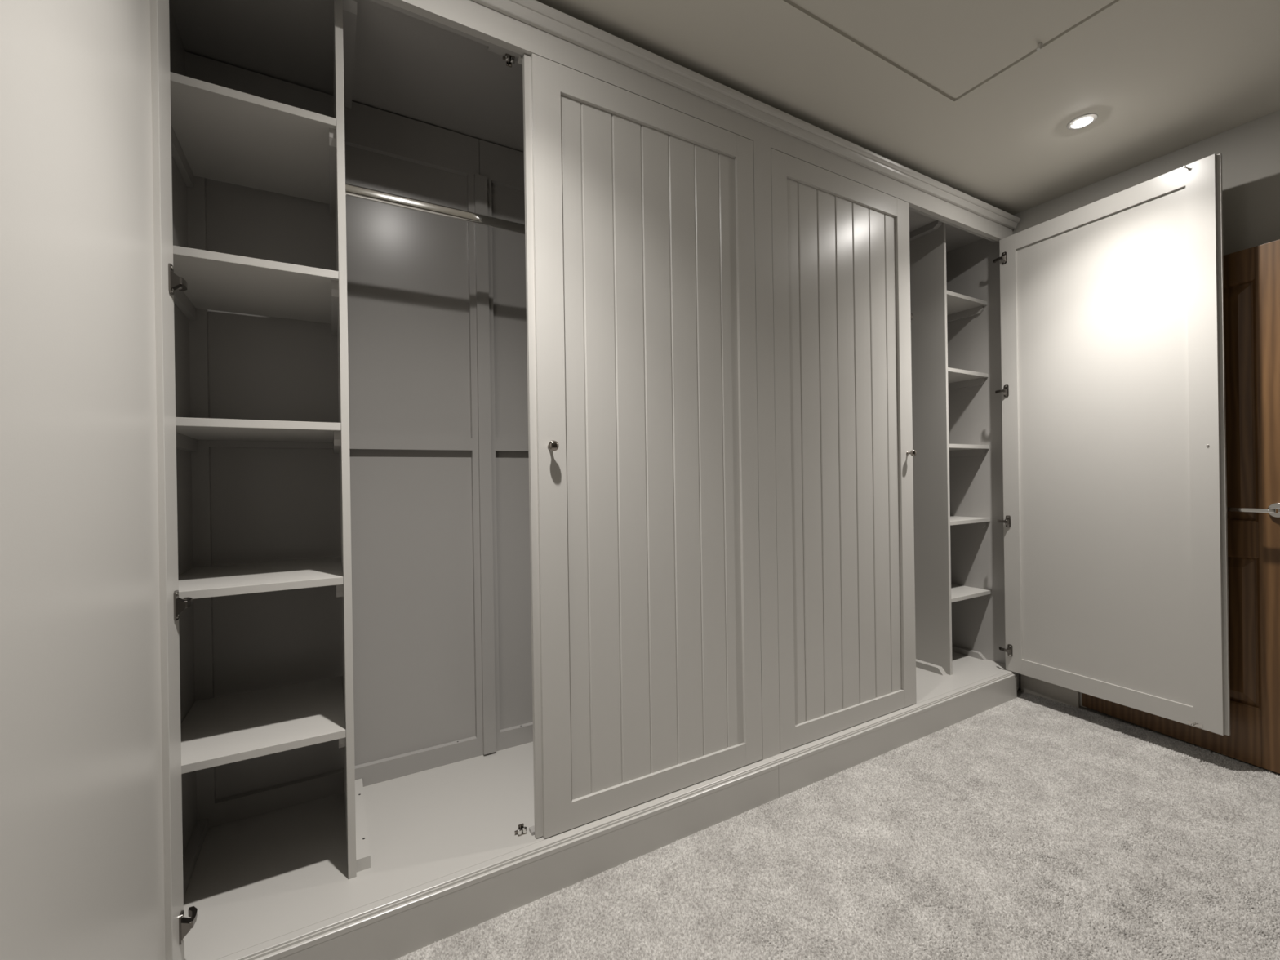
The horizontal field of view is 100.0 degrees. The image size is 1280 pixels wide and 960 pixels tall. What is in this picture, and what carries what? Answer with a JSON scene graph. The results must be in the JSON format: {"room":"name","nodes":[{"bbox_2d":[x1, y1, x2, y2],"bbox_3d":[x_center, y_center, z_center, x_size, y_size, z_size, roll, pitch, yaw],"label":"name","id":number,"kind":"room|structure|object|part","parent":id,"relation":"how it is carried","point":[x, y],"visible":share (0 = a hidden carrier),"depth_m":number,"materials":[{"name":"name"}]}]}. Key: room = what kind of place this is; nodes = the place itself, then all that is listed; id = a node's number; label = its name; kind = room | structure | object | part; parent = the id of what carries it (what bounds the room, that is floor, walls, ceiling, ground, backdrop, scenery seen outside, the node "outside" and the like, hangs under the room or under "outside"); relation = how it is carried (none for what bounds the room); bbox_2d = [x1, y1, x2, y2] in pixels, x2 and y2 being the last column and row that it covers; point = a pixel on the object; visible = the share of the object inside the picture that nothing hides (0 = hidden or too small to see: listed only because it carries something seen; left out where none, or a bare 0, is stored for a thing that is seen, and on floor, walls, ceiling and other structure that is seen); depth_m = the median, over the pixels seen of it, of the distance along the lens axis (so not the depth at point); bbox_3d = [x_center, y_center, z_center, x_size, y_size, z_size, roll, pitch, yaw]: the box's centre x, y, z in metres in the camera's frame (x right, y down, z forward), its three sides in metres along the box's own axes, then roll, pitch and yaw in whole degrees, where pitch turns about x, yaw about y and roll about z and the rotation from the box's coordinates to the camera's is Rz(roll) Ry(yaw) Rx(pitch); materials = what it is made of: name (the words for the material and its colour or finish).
{"room":"bedroom","nodes":[
{"label":"bedroom","id":0,"kind":"room"},
{"bbox_2d":[395,688,1279,959],"bbox_3d":[1.173,1.060,0.487,3.530,0.043,4.400,-1,0,-30],"label":"floor","id":1,"kind":"structure","parent":0,"point":[1020,693],"depth_m":1.35,"materials":[{"name":"carpet"}]},
{"bbox_2d":[0,0,778,959],"bbox_3d":[-0.265,-0.069,1.305,1.688,2.262,1.331,-1,0,-30],"label":"wardrobe","id":2,"kind":"object","parent":1,"relation":"on","point":[384,559],"visible":1,"depth_m":1.47,"materials":[{"name":"grey paint"}]},
{"bbox_3d":[-0.736,-0.079,0.704,0.005,1.904,0.588,-1,0,-28],"label":"beaded panel","id":3,"kind":"part","parent":2,"relation":"part of","materials":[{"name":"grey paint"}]},
{"bbox_3d":[-0.733,-0.080,0.697,0.026,2.047,0.746,-1,0,-28],"label":"door","id":4,"kind":"part","parent":2,"relation":"part of","materials":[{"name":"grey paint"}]},
{"bbox_3d":[-1.108,-0.070,1.249,0.018,2.233,0.584,-1,0,-30],"label":"panel","id":5,"kind":"part","parent":2,"relation":"part of","materials":[{"name":"grey paint"}]},
{"bbox_3d":[-0.886,-0.379,1.041,0.013,0.013,0.051,-1,0,-42],"label":"hinge arm","id":6,"kind":"part","parent":2,"relation":"part of","materials":[{"name":"silver metal"}]},
{"bbox_3d":[-0.877,0.238,1.041,0.013,0.013,0.051,-1,0,-42],"label":"hinge arm","id":7,"kind":"part","parent":2,"relation":"part of","materials":[{"name":"silver metal"}]},
{"bbox_3d":[-0.867,0.848,1.042,0.013,0.013,0.051,-1,0,-42],"label":"hinge arm","id":8,"kind":"part","parent":2,"relation":"part of","materials":[{"name":"silver metal"}]},
{"bbox_2d":[169,71,336,204],"bbox_3d":[-0.973,-0.841,1.360,0.348,0.018,0.416,-1,0,-30],"label":"shelf","id":9,"kind":"object","parent":2,"relation":"attached to","point":[220,133],"depth_m":1.31,"materials":[{"name":"grey wood"}]},
{"bbox_2d":[173,245,338,323],"bbox_3d":[-0.967,-0.480,1.361,0.348,0.018,0.416,-1,0,-30],"label":"shelf","id":10,"kind":"object","parent":2,"relation":"attached to","point":[215,281],"depth_m":1.30,"materials":[{"name":"grey wood"}]},
{"bbox_2d":[175,417,341,442],"bbox_3d":[-0.962,-0.122,1.361,0.348,0.018,0.416,-1,0,-30],"label":"shelf","id":11,"kind":"object","parent":2,"relation":"attached to","point":[188,429],"depth_m":1.26,"materials":[{"name":"grey wood"}]},
{"bbox_2d":[177,556,343,599],"bbox_3d":[-0.956,0.242,1.361,0.348,0.018,0.416,-1,0,-30],"label":"shelf","id":12,"kind":"object","parent":2,"relation":"attached to","point":[197,580],"depth_m":1.28,"materials":[{"name":"grey wood"}]},
{"bbox_2d":[180,675,346,773],"bbox_3d":[-0.950,0.604,1.362,0.348,0.018,0.416,-1,0,-30],"label":"shelf","id":13,"kind":"object","parent":2,"relation":"attached to","point":[215,731],"depth_m":1.31,"materials":[{"name":"grey wood"}]},
{"bbox_3d":[-0.885,-0.110,1.664,0.784,2.114,0.030,-1,0,-30],"label":"frame","id":14,"kind":"part","parent":2,"relation":"part of","materials":[{"name":"grey paint"}]},
{"bbox_3d":[-0.889,-0.076,1.671,0.716,1.931,0.008,-1,0,-30],"label":"panel","id":15,"kind":"part","parent":2,"relation":"part of","materials":[{"name":"grey paint"}]},
{"bbox_3d":[-0.441,-1.189,1.656,1.574,0.018,0.562,-1,0,-30],"label":"panel","id":16,"kind":"part","parent":2,"relation":"part of","materials":[{"name":"grey paint"}]},
{"bbox_3d":[-0.262,-0.779,1.723,1.200,0.030,0.016,-1,0,-30],"label":"hanging rail","id":17,"kind":"part","parent":2,"relation":"part of","materials":[{"name":"silver metal"}]},
{"bbox_3d":[-0.403,0.949,1.648,1.574,0.018,0.584,-1,0,-30],"label":"panel","id":18,"kind":"part","parent":2,"relation":"part of","materials":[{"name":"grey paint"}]},
{"bbox_3d":[-0.532,-0.054,1.842,0.041,1.979,0.014,-1,0,-30],"label":"post","id":19,"kind":"part","parent":2,"relation":"part of","materials":[{"name":"grey paint"}]},
{"bbox_3d":[-0.203,-0.120,2.057,0.787,2.114,0.030,-1,0,-30],"label":"frame","id":20,"kind":"part","parent":2,"relation":"part of","materials":[{"name":"grey paint"}]},
{"bbox_3d":[-0.207,-0.087,2.066,0.718,1.931,0.008,-1,0,-30],"label":"panel","id":21,"kind":"part","parent":2,"relation":"part of","materials":[{"name":"grey paint"}]},
{"bbox_3d":[-0.228,-0.089,1.399,0.028,0.028,0.036,-1,0,-30],"label":"door knob","id":22,"kind":"part","parent":2,"relation":"part of","materials":[{"name":"silver metal"}]},
{"bbox_3d":[-0.279,-0.131,1.403,1.610,2.138,0.022,-1,0,-30],"label":"frame","id":23,"kind":"part","parent":2,"relation":"part of","materials":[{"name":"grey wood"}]},
{"bbox_3d":[0.048,-0.093,1.594,0.774,2.047,0.026,-1,0,-30],"label":"door","id":24,"kind":"part","parent":2,"relation":"part of","materials":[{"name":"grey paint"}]},
{"bbox_3d":[0.059,-0.092,1.600,0.608,1.904,0.005,-1,0,-30],"label":"beaded panel","id":25,"kind":"part","parent":2,"relation":"part of","materials":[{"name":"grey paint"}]},
{"bbox_2d":[471,0,1020,229],"bbox_3d":[0.386,-1.212,1.763,3.303,0.040,0.034,-1,0,-30],"label":"crown molding","id":26,"kind":"structure","parent":2,"relation":"attached to","point":[538,15],"depth_m":1.68,"materials":[{"name":"grey paint"}]},
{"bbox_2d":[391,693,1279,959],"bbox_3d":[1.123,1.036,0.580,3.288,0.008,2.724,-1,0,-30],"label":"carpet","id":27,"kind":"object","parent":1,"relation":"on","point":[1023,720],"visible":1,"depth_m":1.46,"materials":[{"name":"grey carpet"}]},
{"bbox_2d":[761,123,1230,797],"bbox_3d":[1.174,-0.092,2.140,1.642,2.262,1.324,-1,0,-30],"label":"wardrobe","id":28,"kind":"object","parent":1,"relation":"on","point":[996,455],"visible":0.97,"depth_m":2.12,"materials":[{"name":"grey paint"}]},
{"bbox_3d":[0.785,-0.105,2.020,0.768,2.047,0.026,-1,0,-30],"label":"door","id":29,"kind":"part","parent":28,"relation":"part of","materials":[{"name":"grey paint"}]},
{"bbox_3d":[0.778,-0.103,2.016,0.610,1.904,0.005,-1,0,-30],"label":"beaded panel","id":30,"kind":"part","parent":28,"relation":"part of","materials":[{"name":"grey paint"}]},
{"bbox_3d":[1.116,-0.153,2.208,1.610,2.138,0.022,-1,0,-30],"label":"frame","id":31,"kind":"part","parent":28,"relation":"part of","materials":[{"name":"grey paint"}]},
{"bbox_3d":[0.992,0.927,2.453,1.574,0.018,0.584,-1,0,-30],"label":"panel","id":32,"kind":"part","parent":28,"relation":"part of","materials":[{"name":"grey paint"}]},
{"bbox_3d":[1.094,-0.109,2.163,0.028,0.028,0.036,-1,0,-30],"label":"door knob","id":33,"kind":"part","parent":28,"relation":"part of","materials":[{"name":"silver metal"}]},
{"bbox_3d":[0.953,-1.211,2.461,1.574,0.018,0.562,-1,0,-30],"label":"panel","id":34,"kind":"part","parent":28,"relation":"part of","materials":[{"name":"grey paint"}]},
{"bbox_2d":[946,290,986,315],"bbox_3d":[1.482,-0.880,2.778,0.348,0.018,0.416,-1,0,-30],"label":"shelf","id":35,"kind":"object","parent":28,"relation":"attached to","point":[957,304],"depth_m":2.68,"materials":[{"name":"grey wood"}]},
{"bbox_2d":[947,367,988,383],"bbox_3d":[1.488,-0.519,2.779,0.348,0.018,0.416,-1,0,-30],"label":"shelf","id":36,"kind":"object","parent":28,"relation":"attached to","point":[955,375],"depth_m":2.68,"materials":[{"name":"grey wood"}]},
{"bbox_2d":[949,444,989,450],"bbox_3d":[1.494,-0.161,2.779,0.348,0.018,0.416,-1,0,-30],"label":"shelf","id":37,"kind":"object","parent":28,"relation":"attached to","point":[952,446],"depth_m":2.64,"materials":[{"name":"grey wood"}]},
{"bbox_2d":[950,515,990,525],"bbox_3d":[1.499,0.203,2.779,0.348,0.018,0.416,-1,0,-30],"label":"shelf","id":38,"kind":"object","parent":28,"relation":"attached to","point":[954,520],"depth_m":2.66,"materials":[{"name":"grey wood"}]},
{"bbox_2d":[951,583,991,602],"bbox_3d":[1.505,0.565,2.780,0.348,0.018,0.416,-1,0,-30],"label":"shelf","id":39,"kind":"object","parent":28,"relation":"attached to","point":[959,592],"depth_m":2.68,"materials":[{"name":"grey wood"}]},
{"bbox_3d":[1.665,-0.115,2.851,0.018,2.233,0.584,-1,0,-30],"label":"panel","id":40,"kind":"part","parent":28,"relation":"part of","materials":[{"name":"grey paint"}]},
{"bbox_3d":[1.700,-1.047,2.551,0.013,0.013,0.051,-1,0,-10],"label":"hinge arm","id":41,"kind":"part","parent":28,"relation":"part of","materials":[{"name":"silver metal"}]},
{"bbox_3d":[1.710,-0.420,2.551,0.013,0.013,0.051,-1,0,-10],"label":"hinge arm","id":42,"kind":"part","parent":28,"relation":"part of","materials":[{"name":"silver metal"}]},
{"bbox_3d":[1.720,0.196,2.552,0.013,0.013,0.051,-1,0,-10],"label":"hinge arm","id":43,"kind":"part","parent":28,"relation":"part of","materials":[{"name":"silver metal"}]},
{"bbox_3d":[1.729,0.806,2.552,0.013,0.013,0.051,-1,0,-10],"label":"hinge arm","id":44,"kind":"part","parent":28,"relation":"part of","materials":[{"name":"silver metal"}]},
{"bbox_3d":[1.892,-0.120,2.231,0.005,1.904,0.588,-1,0,-25],"label":"beaded panel","id":45,"kind":"part","parent":28,"relation":"part of","materials":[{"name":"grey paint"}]},
{"bbox_3d":[1.896,-0.122,2.224,0.026,2.047,0.746,-1,0,-25],"label":"door","id":46,"kind":"part","parent":28,"relation":"part of","materials":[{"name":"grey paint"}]},
{"bbox_2d":[536,0,1279,214],"bbox_3d":[1.137,-1.324,0.485,3.530,0.080,4.400,-1,0,-30],"label":"ceiling","id":47,"kind":"structure","parent":0,"point":[1160,77],"depth_m":1.75,"materials":[{"name":"white paint"}]},
{"bbox_2d":[760,0,1132,110],"bbox_3d":[0.867,-1.264,1.153,1.042,0.032,0.999,-1,0,-30],"label":"hatch","id":48,"kind":"object","parent":47,"relation":"attached to","point":[962,48],"visible":1,"depth_m":1.52,"materials":[{"name":"white paint"}]},
{"bbox_3d":[1.168,-1.266,1.568,0.026,0.027,0.008,-1,0,-30],"label":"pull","id":49,"kind":"part","parent":48,"relation":"part of","materials":[{"name":"white plastic"}]},
{"bbox_2d":[1066,113,1097,129],"bbox_3d":[1.593,-1.288,1.934,0.088,0.008,0.088,-1,0,-30],"label":"recessed light","id":50,"kind":"object","parent":47,"relation":"in","point":[1085,121],"visible":1,"depth_m":1.93,"materials":[{"name":"white glass"}]},
{"bbox_2d":[1013,110,1279,688],"bbox_3d":[2.640,-0.150,1.344,0.100,2.316,4.200,-1,0,-30],"label":"wall","id":51,"kind":"structure","parent":0,"point":[1250,151],"depth_m":1.98,"materials":[{"name":"grey paint"}]},
{"bbox_2d":[1020,674,1079,707],"bbox_3d":[1.916,0.963,2.513,0.016,0.130,0.231,-1,0,-30],"label":"baseboard","id":52,"kind":"structure","parent":51,"relation":"attached to","point":[1029,685],"depth_m":2.50,"materials":[{"name":"grey paint"}]},
{"bbox_2d":[1080,692,1086,707],"bbox_3d":[2.183,0.090,2.140,0.102,1.850,0.690,-1,0,-30],"label":"lining","id":53,"kind":"object","parent":51,"relation":"attached to","point":[1081,694],"visible":0.09,"depth_m":2.41,"materials":[{"name":"grey paint"}]},
{"bbox_2d":[1081,239,1279,773],"bbox_3d":[2.078,0.097,2.094,0.094,1.830,0.676,-1,0,-21],"label":"door","id":54,"kind":"structure","parent":53,"relation":"attached to","point":[1251,276],"depth_m":1.91,"materials":[{"name":"brown wood"}]},
{"bbox_3d":[2.097,-0.278,2.103,0.029,0.860,0.456,-1,0,-21],"label":"panel","id":55,"kind":"part","parent":54,"relation":"part of","materials":[{"name":"brown wood"}]},
{"bbox_3d":[2.110,0.542,2.103,0.029,0.540,0.456,-1,0,-21],"label":"panel","id":56,"kind":"part","parent":54,"relation":"part of","materials":[{"name":"brown wood"}]},
{"bbox_3d":[2.128,0.105,1.865,0.022,0.014,0.118,-1,0,-21],"label":"lever","id":57,"kind":"part","parent":54,"relation":"part of","materials":[{"name":"silver metal"}]},
{"bbox_3d":[2.167,0.104,1.830,0.046,0.052,0.052,-1,0,-21],"label":"lever handle","id":58,"kind":"part","parent":54,"relation":"part of","materials":[{"name":"silver metal"}]}
]}

